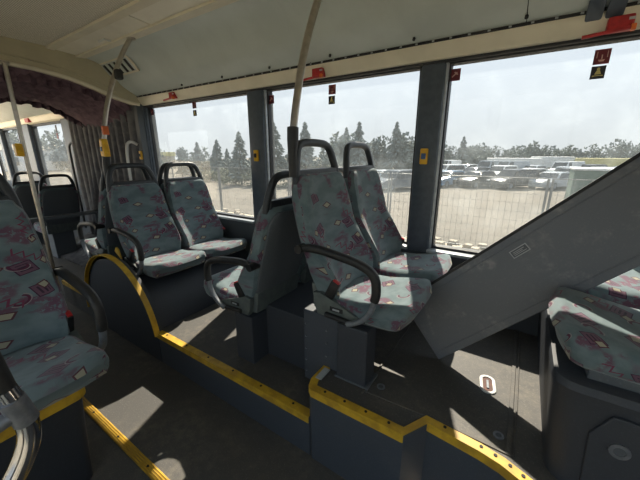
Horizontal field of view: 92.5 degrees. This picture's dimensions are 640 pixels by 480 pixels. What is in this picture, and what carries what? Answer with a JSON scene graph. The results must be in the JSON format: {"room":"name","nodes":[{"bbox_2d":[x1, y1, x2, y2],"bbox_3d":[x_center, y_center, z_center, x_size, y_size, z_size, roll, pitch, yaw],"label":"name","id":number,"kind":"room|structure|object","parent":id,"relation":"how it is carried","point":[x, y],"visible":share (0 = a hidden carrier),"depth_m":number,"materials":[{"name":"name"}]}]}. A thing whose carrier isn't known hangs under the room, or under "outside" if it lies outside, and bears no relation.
{"room":"vehicle interior","nodes":[
{"label":"vehicle interior","id":0,"kind":"room"},
{"bbox_2d":[0,352,41,479],"bbox_3d":[-0.542,0.297,0.479,0.041,0.434,0.150,10,19,32],"label":"rail","id":1,"kind":"object","parent":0,"point":[18,411],"visible":1,"depth_m":0.52,"materials":[{"name":"silver metal"}]},
{"bbox_2d":[0,102,52,121],"bbox_3d":[-5.643,-2.211,5.076,4.550,0.330,1.000,10,19,32],"label":"ceiling","id":2,"kind":"structure","parent":0,"point":[24,110],"depth_m":4.82,"materials":[{"name":"beige plastic"}]},
{"bbox_2d":[8,120,90,237],"bbox_3d":[-5.341,-1.368,5.791,4.550,2.300,0.100,10,19,32],"label":"wall","id":3,"kind":"structure","parent":0,"point":[85,230],"depth_m":5.05,"materials":[{"name":"grey plastic"}]},
{"bbox_2d":[0,144,10,181],"bbox_3d":[-6.958,-1.839,6.745,0.700,1.090,0.060,10,19,32],"label":"window","id":4,"kind":"structure","parent":3,"relation":"in","point":[3,166],"depth_m":6.88,"materials":[{"name":"clear glass"}]},
{"bbox_2d":[0,129,13,182],"bbox_3d":[-6.602,-1.769,6.514,0.160,1.120,0.135,10,19,32],"label":"pillar","id":5,"kind":"structure","parent":3,"relation":"attached to","point":[2,141],"depth_m":6.44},
{"bbox_2d":[2,127,28,181],"bbox_3d":[-5.949,-1.660,6.110,1.390,1.090,0.060,10,19,32],"label":"window","id":6,"kind":"structure","parent":3,"relation":"in","point":[10,135],"depth_m":6.28,"materials":[{"name":"clear glass"}]},
{"bbox_2d":[21,124,41,180],"bbox_3d":[-5.226,-1.525,5.647,0.350,1.120,0.135,10,19,32],"label":"pillar","id":7,"kind":"structure","parent":3,"relation":"attached to","point":[27,132],"depth_m":5.53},
{"bbox_2d":[0,113,63,128],"bbox_3d":[-5.388,-2.114,5.508,4.550,0.110,0.070,10,19,32],"label":"trim","id":8,"kind":"structure","parent":3,"relation":"attached to","point":[50,117],"depth_m":5.04,"materials":[{"name":"beige plastic"}]},
{"bbox_2d":[30,121,72,185],"bbox_3d":[-4.460,-1.397,5.172,1.470,1.090,0.060,10,19,32],"label":"window","id":9,"kind":"structure","parent":3,"relation":"in","point":[51,151],"depth_m":5.20,"materials":[{"name":"clear glass"}]},
{"bbox_2d":[60,119,81,194],"bbox_3d":[-3.648,-1.246,4.653,0.480,1.120,0.135,10,19,32],"label":"pillar","id":10,"kind":"structure","parent":3,"relation":"attached to","point":[64,124],"depth_m":4.60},
{"bbox_2d":[0,0,133,45],"bbox_3d":[-0.439,-1.077,0.442,5.920,0.045,1.720,10,19,32],"label":"ceiling","id":11,"kind":"structure","parent":0,"point":[42,22],"depth_m":2.08,"materials":[{"name":"beige plastic"}]},
{"bbox_2d":[0,36,140,104],"bbox_3d":[-2.621,-1.419,2.351,0.054,0.460,2.560,10,19,32],"label":"wall","id":12,"kind":"structure","parent":0,"point":[88,68],"depth_m":2.74,"materials":[{"name":"beige plastic"}]},
{"bbox_2d":[0,52,115,91],"bbox_3d":[-2.635,-1.366,2.290,0.014,0.172,2.022,10,19,32],"label":"trim","id":13,"kind":"structure","parent":12,"relation":"attached to","point":[0,52],"depth_m":2.70,"materials":[{"name":"beige plastic"}]},
{"bbox_2d":[0,65,130,127],"bbox_3d":[-3.415,-1.331,2.878,1.795,0.511,2.400,10,19,32],"label":"curtain","id":14,"kind":"object","parent":12,"relation":"hanging from","point":[78,104],"visible":0.85,"depth_m":3.22,"materials":[{"name":"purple fabric"}]},
{"bbox_2d":[0,59,139,105],"bbox_3d":[-2.576,-1.311,2.402,0.030,0.230,2.242,10,19,32],"label":"trim","id":15,"kind":"structure","parent":12,"relation":"attached to","point":[11,63],"depth_m":2.78,"materials":[{"name":"beige plastic"}]},
{"bbox_2d":[46,0,160,49],"bbox_3d":[0.084,-1.253,1.127,5.820,0.058,0.055,10,19,32],"label":"trim","id":16,"kind":"structure","parent":12,"relation":"attached to","point":[134,6],"depth_m":2.12,"materials":[{"name":"beige plastic"}]},
{"bbox_2d":[142,108,153,172],"bbox_3d":[-1.941,-0.939,3.579,0.100,1.110,0.135,10,19,32],"label":"pillar","id":17,"kind":"structure","parent":12,"relation":"attached to","point":[144,112],"depth_m":3.45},
{"bbox_2d":[75,0,238,58],"bbox_3d":[0.205,-1.290,1.310,5.820,0.065,0.080,10,19,32],"label":"trim moulding","id":18,"kind":"structure","parent":12,"relation":"attached to","point":[211,5],"depth_m":2.12,"materials":[{"name":"beige plastic"}]},
{"bbox_2d":[132,93,253,223],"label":"window","id":19,"kind":"structure","parent":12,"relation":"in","point":[216,140],"depth_m":3.03,"materials":[{"name":"clear glass"}]},
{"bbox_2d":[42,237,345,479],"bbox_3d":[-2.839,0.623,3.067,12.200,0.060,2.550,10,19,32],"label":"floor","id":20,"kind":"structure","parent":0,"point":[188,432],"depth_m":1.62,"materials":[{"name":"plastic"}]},
{"bbox_2d":[0,60,60,288],"bbox_3d":[-2.449,-0.371,2.632,0.076,2.090,0.103,10,19,32],"label":"pole","id":21,"kind":"object","parent":20,"relation":"on","point":[20,149],"visible":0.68,"depth_m":2.53,"materials":[{"name":"metal"}]},
{"bbox_2d":[12,171,49,243],"bbox_3d":[-4.537,-0.494,4.807,0.632,1.150,0.436,10,19,32],"label":"seat","id":22,"kind":"object","parent":20,"relation":"on","point":[23,190],"visible":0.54,"depth_m":4.56,"materials":[{"name":"grey plastic"}]},
{"bbox_2d":[0,387,92,479],"bbox_3d":[-1.905,0.761,1.428,1.932,0.561,0.790,10,19,32],"label":"podium","id":23,"kind":"object","parent":20,"relation":"on","point":[63,453],"visible":0.45,"depth_m":1.17,"materials":[{"name":"plastic"}]},
{"bbox_2d":[0,173,108,414],"bbox_3d":[-1.104,0.156,1.044,0.632,0.835,0.478,10,19,32],"label":"seat","id":24,"kind":"object","parent":23,"relation":"on","point":[41,346],"visible":0.97,"depth_m":1.19,"materials":[{"name":"multicoloured fabric"}]},
{"bbox_2d":[0,335,108,414],"bbox_3d":[-1.039,0.469,1.062,0.450,0.113,0.428,10,19,32],"label":"cushion","id":25,"kind":"object","parent":24,"relation":"on","point":[49,369],"depth_m":1.08,"materials":[{"name":"fabric"}]},
{"bbox_2d":[34,174,79,257],"bbox_3d":[-3.634,-0.334,4.238,0.632,1.150,0.436,10,19,32],"label":"seat","id":26,"kind":"object","parent":20,"relation":"on","point":[53,199],"visible":0.89,"depth_m":4.10,"materials":[{"name":"grey plastic"}]},
{"bbox_2d":[34,222,41,232],"bbox_3d":[-3.710,-0.205,4.326,0.450,0.113,0.428,10,19,32],"label":"cushion","id":27,"kind":"object","parent":26,"relation":"on","point":[37,227],"depth_m":4.19,"materials":[{"name":"grey fabric"}]},
{"bbox_2d":[29,210,97,223],"bbox_3d":[-3.290,0.038,3.799,0.100,0.670,1.100,10,19,32],"label":"grab rail","id":28,"kind":"object","parent":20,"relation":"on","point":[95,212],"visible":0.41,"depth_m":3.84,"materials":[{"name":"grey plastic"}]},
{"bbox_2d":[61,105,143,267],"bbox_3d":[-2.902,-0.648,3.877,1.762,1.950,0.580,10,19,32],"label":"articulation bellows","id":29,"kind":"object","parent":20,"relation":"on","point":[85,140],"visible":0.35,"depth_m":4.03,"materials":[{"name":"grey rubber"}]},
{"bbox_2d":[68,142,86,227],"bbox_3d":[-3.518,-0.788,4.524,0.263,1.268,0.047,6,17,20],"label":"grab rail","id":30,"kind":"object","parent":29,"relation":"attached to","point":[70,143],"visible":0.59,"depth_m":4.53,"materials":[{"name":"grey metal"}]},
{"bbox_2d":[125,140,137,180],"bbox_3d":[-2.111,-0.703,3.525,0.146,0.845,0.042,-8,17,-26],"label":"grab rail","id":31,"kind":"object","parent":29,"relation":"attached to","point":[129,141],"visible":0.66,"depth_m":3.43,"materials":[{"name":"grey metal"}]},
{"bbox_2d":[82,396,169,479],"bbox_3d":[-0.487,1.104,1.225,2.580,0.010,0.044,10,19,32],"label":"floor strip","id":32,"kind":"object","parent":20,"relation":"on","point":[127,446],"visible":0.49,"depth_m":1.53,"materials":[{"name":"yellow metal"}]},
{"bbox_2d":[84,247,248,360],"bbox_3d":[-1.265,0.281,2.723,1.078,0.782,1.066,10,19,32],"label":"box","id":33,"kind":"object","parent":20,"relation":"on","point":[137,308],"visible":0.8,"depth_m":2.27,"materials":[{"name":"plastic"}]},
{"bbox_2d":[77,163,149,259],"bbox_3d":[-1.793,-0.174,2.689,0.632,0.980,0.478,10,19,32],"label":"seat","id":34,"kind":"object","parent":33,"relation":"on","point":[106,243],"visible":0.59,"depth_m":2.51,"materials":[{"name":"grey fabric"}]},
{"bbox_2d":[84,237,97,252],"bbox_3d":[-1.858,0.032,2.817,0.450,0.113,0.428,10,19,32],"label":"cushion","id":35,"kind":"object","parent":34,"relation":"on","point":[91,246],"depth_m":2.67,"materials":[{"name":"grey fabric"}]},
{"bbox_2d":[99,37,135,183],"bbox_3d":[-1.512,-0.995,2.339,0.093,1.092,0.420,7,17,23],"label":"pole","id":36,"kind":"object","parent":34,"relation":"attached to","point":[117,74],"visible":0.87,"depth_m":2.26,"materials":[{"name":"metal"}]},
{"bbox_2d":[106,163,205,278],"bbox_3d":[-1.263,-0.129,2.342,0.632,0.880,0.478,10,19,32],"label":"seat","id":37,"kind":"object","parent":33,"relation":"on","point":[149,237],"visible":0.95,"depth_m":2.38,"materials":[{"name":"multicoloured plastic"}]},
{"bbox_2d":[135,249,205,277],"bbox_3d":[-1.176,0.153,2.388,0.450,0.113,0.428,10,19,32],"label":"cushion","id":38,"kind":"object","parent":37,"relation":"on","point":[158,263],"depth_m":2.30,"materials":[{"name":"grey fabric"}]},
{"bbox_2d":[157,162,195,199],"bbox_3d":[-1.538,-0.280,3.065,0.632,0.980,0.436,10,19,32],"label":"seat","id":39,"kind":"object","parent":33,"relation":"on","point":[160,180],"visible":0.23,"depth_m":2.69,"materials":[{"name":"grey plastic"}]},
{"bbox_2d":[164,162,246,259],"bbox_3d":[-1.008,-0.234,2.717,0.632,0.880,0.436,10,19,32],"label":"seat","id":40,"kind":"object","parent":33,"relation":"on","point":[198,224],"visible":0.89,"depth_m":2.75,"materials":[{"name":"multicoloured fabric"}]},
{"bbox_2d":[182,238,246,259],"bbox_3d":[-0.932,0.052,2.746,0.450,0.113,0.428,10,19,32],"label":"cushion","id":41,"kind":"object","parent":40,"relation":"on","point":[212,247],"depth_m":2.67,"materials":[{"name":"grey fabric"}]},
{"bbox_2d":[61,273,310,450],"bbox_3d":[-0.991,0.611,2.659,2.960,0.264,1.048,10,19,32],"label":"platform","id":42,"kind":"object","parent":20,"relation":"on","point":[211,330],"visible":0.29,"depth_m":1.93,"materials":[{"name":"plastic"}]},
{"bbox_2d":[62,280,81,294],"bbox_3d":[-2.230,0.444,2.817,0.590,0.042,0.041,10,19,32],"label":"edging","id":43,"kind":"object","parent":42,"relation":"on","point":[64,282],"visible":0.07,"depth_m":2.87,"materials":[{"name":"yellow metal"}]},
{"bbox_2d":[157,330,309,422],"bbox_3d":[-0.580,0.736,1.778,1.283,0.042,0.041,10,19,32],"label":"edging","id":44,"kind":"object","parent":42,"relation":"on","point":[287,404],"visible":0.96,"depth_m":1.67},
{"bbox_2d":[159,339,310,454],"bbox_3d":[-0.584,0.836,1.791,1.282,0.222,0.006,10,19,32],"label":"trim","id":45,"kind":"structure","parent":42,"relation":"attached to","point":[281,422],"depth_m":1.70,"materials":[{"name":"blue plastic"}]},
{"bbox_2d":[204,170,303,363],"bbox_3d":[-0.399,0.126,1.876,0.632,1.095,0.478,10,19,32],"label":"seat","id":46,"kind":"object","parent":42,"relation":"on","point":[269,271],"visible":0.82,"depth_m":1.72,"materials":[{"name":"grey plastic"}]},
{"bbox_2d":[204,265,242,299],"bbox_3d":[-0.464,0.277,1.988,0.450,0.113,0.428,10,19,32],"label":"cushion","id":47,"kind":"object","parent":46,"relation":"on","point":[222,282],"depth_m":1.89,"materials":[{"name":"grey fabric"}]},
{"bbox_2d":[265,279,338,378],"bbox_3d":[0.063,0.432,1.981,0.625,0.447,0.895,10,19,32],"label":"box","id":48,"kind":"object","parent":42,"relation":"on","point":[300,336],"visible":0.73,"depth_m":1.70,"materials":[{"name":"plastic"}]},
{"bbox_2d":[297,167,342,282],"bbox_3d":[-0.141,0.017,2.255,0.632,1.090,0.436,10,19,32],"label":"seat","id":49,"kind":"object","parent":42,"relation":"on","point":[304,275],"visible":0.11,"depth_m":2.06,"materials":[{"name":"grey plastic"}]},
{"bbox_2d":[317,321,557,479],"bbox_3d":[0.889,0.865,1.448,1.582,0.430,1.055,10,19,32],"label":"platform","id":50,"kind":"object","parent":20,"relation":"on","point":[446,389],"visible":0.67,"depth_m":1.38,"materials":[{"name":"plastic"}]},
{"bbox_2d":[292,139,431,390],"bbox_3d":[0.198,0.076,1.466,0.632,1.080,0.478,10,19,32],"label":"seat","id":51,"kind":"object","parent":50,"relation":"on","point":[348,291],"visible":0.96,"depth_m":1.39,"materials":[{"name":"multicoloured fabric"}]},
{"bbox_2d":[287,0,321,176],"bbox_3d":[-0.021,-0.797,1.394,0.064,0.981,0.420,10,19,32],"label":"pole","id":52,"kind":"object","parent":51,"relation":"attached to","point":[292,130],"visible":1,"depth_m":1.31,"materials":[{"name":"metal"}]},
{"bbox_2d":[337,275,431,330],"bbox_3d":[0.285,0.261,1.485,0.450,0.113,0.428,10,19,32],"label":"cushion","id":53,"kind":"object","parent":51,"relation":"on","point":[402,298],"depth_m":1.36,"materials":[{"name":"grey fabric"}]},
{"bbox_2d":[377,383,384,389],"bbox_3d":[0.274,0.659,1.379,0.036,0.005,0.036,10,19,32],"label":"plug","id":54,"kind":"object","parent":50,"relation":"on","point":[380,386],"visible":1,"depth_m":1.38,"materials":[{"name":"grey plastic"}]},
{"bbox_2d":[342,142,451,281],"bbox_3d":[0.468,-0.035,1.863,0.632,1.080,0.436,10,19,32],"label":"seat","id":55,"kind":"object","parent":50,"relation":"on","point":[384,241],"visible":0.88,"depth_m":1.85,"materials":[{"name":"multicoloured fabric"}]},
{"bbox_2d":[374,252,451,281],"bbox_3d":[0.544,0.154,1.865,0.450,0.113,0.428,10,19,32],"label":"cushion","id":56,"kind":"object","parent":55,"relation":"on","point":[430,266],"depth_m":1.78,"materials":[{"name":"grey fabric"}]},
{"bbox_2d":[310,396,505,479],"bbox_3d":[0.349,0.896,1.270,0.889,0.388,0.176,10,19,32],"label":"panel","id":57,"kind":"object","parent":50,"relation":"attached to","point":[350,448],"depth_m":1.24,"materials":[{"name":"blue plastic"}]},
{"bbox_2d":[309,365,531,479],"bbox_3d":[0.353,0.720,1.217,0.906,0.043,0.179,10,19,32],"label":"edging","id":58,"kind":"object","parent":50,"relation":"attached to","point":[495,461],"visible":1,"depth_m":1.17,"materials":[{"name":"yellow metal"}]},
{"bbox_2d":[361,320,520,456],"bbox_3d":[0.681,0.604,1.575,0.578,0.008,0.950,10,19,32],"label":"trim","id":59,"kind":"structure","parent":50,"relation":"attached to","point":[512,388],"depth_m":1.28,"materials":[{"name":"plastic"}]},
{"bbox_2d":[479,375,495,393],"bbox_3d":[0.761,0.655,1.392,0.065,0.006,0.125,7,17,24],"label":"floor marking","id":60,"kind":"object","parent":50,"relation":"on","point":[487,386],"depth_m":1.39,"materials":[{"name":"white paint"}]},
{"bbox_2d":[493,431,503,439],"bbox_3d":[0.663,0.726,1.140,0.036,0.005,0.036,10,19,32],"label":"plug","id":61,"kind":"object","parent":50,"relation":"on","point":[498,435],"visible":1,"depth_m":1.14,"materials":[{"name":"grey plastic"}]},
{"bbox_2d":[414,152,639,358],"bbox_3d":[0.904,0.131,1.335,1.062,1.042,0.116,8,17,25],"label":"partition panel","id":62,"kind":"object","parent":50,"relation":"on","point":[590,238],"visible":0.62,"depth_m":1.30,"materials":[{"name":"grey plastic"}]},
{"bbox_2d":[537,308,639,479],"bbox_3d":[1.285,0.728,1.188,0.786,0.755,0.948,10,19,32],"label":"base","id":63,"kind":"object","parent":50,"relation":"on","point":[591,428],"visible":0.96,"depth_m":0.92,"materials":[{"name":"plastic"}]},
{"bbox_2d":[548,287,639,393],"bbox_3d":[1.082,0.016,0.848,0.632,0.820,0.436,10,19,32],"label":"seat","id":64,"kind":"object","parent":63,"relation":"on","point":[601,336],"visible":1,"depth_m":0.93,"materials":[{"name":"multicoloured fabric"}]},
{"bbox_2d":[584,266,639,309],"bbox_3d":[1.356,-0.109,1.238,0.632,0.820,0.436,10,19,32],"label":"seat","id":65,"kind":"object","parent":63,"relation":"on","point":[624,289],"visible":0.24,"depth_m":1.23,"materials":[{"name":"multicoloured fabric"}]},
{"bbox_2d":[219,218,538,335],"bbox_3d":[0.498,0.401,2.307,5.880,0.820,0.120,10,19,32],"label":"wall","id":66,"kind":"structure","parent":0,"point":[234,229],"depth_m":2.86,"materials":[{"name":"grey plastic"}]},
{"bbox_2d":[247,90,267,223],"bbox_3d":[-0.496,-0.683,2.668,0.174,1.110,0.135,10,19,32],"label":"pillar","id":67,"kind":"structure","parent":66,"relation":"attached to","point":[255,99],"depth_m":2.57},
{"bbox_2d":[253,150,258,160],"bbox_3d":[-0.541,-0.713,2.592,0.044,0.092,0.027,10,19,32],"label":"button","id":68,"kind":"object","parent":67,"relation":"attached to","point":[256,152],"visible":1,"depth_m":2.58,"materials":[{"name":"yellow plastic"}]},
{"bbox_2d":[263,67,421,248],"bbox_3d":[0.086,-0.580,2.274,1.256,1.115,0.120,10,19,32],"label":"window","id":69,"kind":"structure","parent":66,"relation":"in","point":[379,111],"depth_m":2.11,"materials":[{"name":"clear glass"}]},
{"bbox_2d":[269,95,273,103],"bbox_3d":[-0.394,-1.132,2.471,0.058,0.062,0.005,10,19,32],"label":"window sticker","id":70,"kind":"object","parent":69,"relation":"attached to","point":[270,96],"visible":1,"depth_m":2.47,"materials":[{"name":"red plastic"}]},
{"bbox_2d":[329,96,334,103],"bbox_3d":[0.083,-0.997,2.184,0.052,0.054,0.006,10,19,32],"label":"window sticker","id":71,"kind":"object","parent":69,"relation":"attached to","point":[331,98],"visible":1,"depth_m":2.18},
{"bbox_2d":[329,84,335,94],"bbox_3d":[0.086,-1.062,2.165,0.058,0.062,0.005,10,19,32],"label":"window sticker","id":72,"kind":"object","parent":69,"relation":"attached to","point":[332,88],"visible":1,"depth_m":2.16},
{"bbox_2d":[144,29,639,259],"bbox_3d":[0.506,-0.511,2.007,5.820,1.127,0.120,10,19,32],"label":"window","id":73,"kind":"structure","parent":66,"relation":"in","point":[521,133],"depth_m":1.63,"materials":[{"name":"clear glass"}]},
{"bbox_2d":[451,68,460,80],"bbox_3d":[0.765,-0.936,1.739,0.058,0.062,0.005,10,19,32],"label":"window sticker","id":74,"kind":"object","parent":73,"relation":"attached to","point":[455,74],"visible":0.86,"depth_m":1.74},
{"bbox_2d":[589,65,606,79],"bbox_3d":[1.291,-0.778,1.425,0.052,0.054,0.006,10,19,32],"label":"window sticker","id":75,"kind":"object","parent":73,"relation":"attached to","point":[597,72],"visible":1,"depth_m":1.42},
{"bbox_2d":[592,48,611,64],"bbox_3d":[1.294,-0.841,1.406,0.058,0.062,0.005,10,19,32],"label":"window sticker","id":76,"kind":"object","parent":73,"relation":"attached to","point":[602,56],"visible":1,"depth_m":1.41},
{"bbox_2d":[407,62,446,251],"bbox_3d":[0.676,-0.475,1.930,0.135,1.110,0.135,10,19,32],"label":"pillar","id":77,"kind":"structure","parent":66,"relation":"attached to","point":[433,76],"depth_m":1.85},
{"bbox_2d":[419,148,427,163],"bbox_3d":[0.628,-0.506,1.856,0.044,0.092,0.027,10,19,32],"label":"button","id":78,"kind":"object","parent":77,"relation":"attached to","point":[423,151],"visible":1,"depth_m":1.85,"materials":[{"name":"yellow plastic"}]},
{"bbox_3d":[0.350,-1.227,1.558,5.820,0.320,0.550,10,19,32],"label":"ceiling","id":79,"kind":"structure","parent":0,"visible":0},
{"bbox_2d":[87,36,196,95],"bbox_3d":[-1.653,-1.558,2.817,1.038,0.284,0.454,10,19,32],"label":"cove","id":80,"kind":"object","parent":79,"relation":"attached to","point":[158,72],"visible":0.76,"depth_m":2.75,"materials":[{"name":"white plastic"}]},
{"bbox_2d":[99,55,139,76],"bbox_3d":[-1.918,-1.637,2.907,0.560,0.120,0.111,10,19,32],"label":"air vent","id":81,"kind":"object","parent":80,"relation":"attached to","point":[127,66],"visible":0.71,"depth_m":2.87,"materials":[{"name":"beige plastic"}]},
{"bbox_2d":[146,0,309,84],"bbox_3d":[-0.698,-1.389,2.215,1.237,0.284,0.454,10,19,32],"label":"ceiling panel","id":82,"kind":"object","parent":79,"relation":"attached to","point":[239,38],"visible":0.85,"depth_m":2.15,"materials":[{"name":"white plastic"}]},
{"bbox_2d":[277,0,527,62],"bbox_3d":[0.339,-1.206,1.562,1.233,0.284,0.454,10,19,32],"label":"ceiling panel","id":83,"kind":"object","parent":79,"relation":"attached to","point":[342,28],"visible":0.91,"depth_m":1.65,"materials":[{"name":"white plastic"}]},
{"bbox_2d":[527,0,639,21],"bbox_3d":[1.375,-1.022,0.909,1.236,0.284,0.454,10,19,32],"label":"cove","id":84,"kind":"object","parent":79,"relation":"attached to","point":[537,9],"visible":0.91,"depth_m":1.35,"materials":[{"name":"white plastic"}]},
{"bbox_3d":[0.268,-1.394,1.475,5.920,0.035,0.900,10,19,32],"label":"ceiling","id":85,"kind":"structure","parent":0,"visible":0},
{"bbox_2d":[56,0,209,54],"bbox_3d":[-1.240,-1.506,2.086,2.508,0.030,0.155,10,19,32],"label":"ceiling","id":86,"kind":"structure","parent":85,"relation":"attached to","point":[129,24],"depth_m":2.13,"materials":[{"name":"beige plastic"}]},
{"bbox_2d":[98,38,110,42],"bbox_3d":[-1.711,-1.579,2.435,0.102,0.014,0.056,10,19,32],"label":"handle","id":87,"kind":"object","parent":86,"relation":"attached to","point":[102,39],"visible":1,"depth_m":2.41,"materials":[{"name":"white paint"}]},
{"bbox_3d":[0.503,-1.248,1.852,5.880,0.400,0.100,10,19,32],"label":"wall","id":88,"kind":"structure","parent":0,"visible":0},
{"bbox_2d":[137,1,639,97],"bbox_3d":[0.462,-1.110,1.768,5.820,0.012,0.015,10,19,32],"label":"trim","id":89,"kind":"structure","parent":88,"relation":"attached to","point":[635,2],"depth_m":1.70,"materials":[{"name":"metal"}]},
{"bbox_2d":[138,5,639,105],"bbox_3d":[0.482,-1.082,1.808,5.820,0.095,0.068,10,19,32],"label":"trim ledge","id":90,"kind":"object","parent":88,"relation":"attached to","point":[571,28],"visible":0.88,"depth_m":1.71,"materials":[{"name":"beige plastic"}]},
{"bbox_2d":[163,92,177,100],"bbox_3d":[-1.467,-1.405,3.005,0.172,0.072,0.070,10,19,32],"label":"hammer","id":91,"kind":"object","parent":90,"relation":"attached to","point":[172,95],"visible":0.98,"depth_m":2.97,"materials":[{"name":"red plastic"}]},
{"bbox_2d":[303,67,325,80],"bbox_3d":[-0.045,-1.138,2.113,0.172,0.072,0.070,10,19,32],"label":"hammer","id":92,"kind":"object","parent":90,"relation":"attached to","point":[316,72],"visible":0.94,"depth_m":2.08,"materials":[{"name":"red plastic"}]},
{"bbox_2d":[585,0,627,21],"bbox_3d":[1.194,-0.971,1.278,0.126,0.067,0.092,10,19,32],"label":"bracket","id":93,"kind":"object","parent":90,"relation":"attached to","point":[595,10],"visible":1,"depth_m":1.28,"materials":[{"name":"grey metal"}]},
{"bbox_2d":[581,13,636,39],"bbox_3d":[1.231,-0.907,1.310,0.172,0.072,0.070,10,19,32],"label":"hammer","id":94,"kind":"object","parent":90,"relation":"attached to","point":[622,23],"visible":1,"depth_m":1.28,"materials":[{"name":"red plastic"}]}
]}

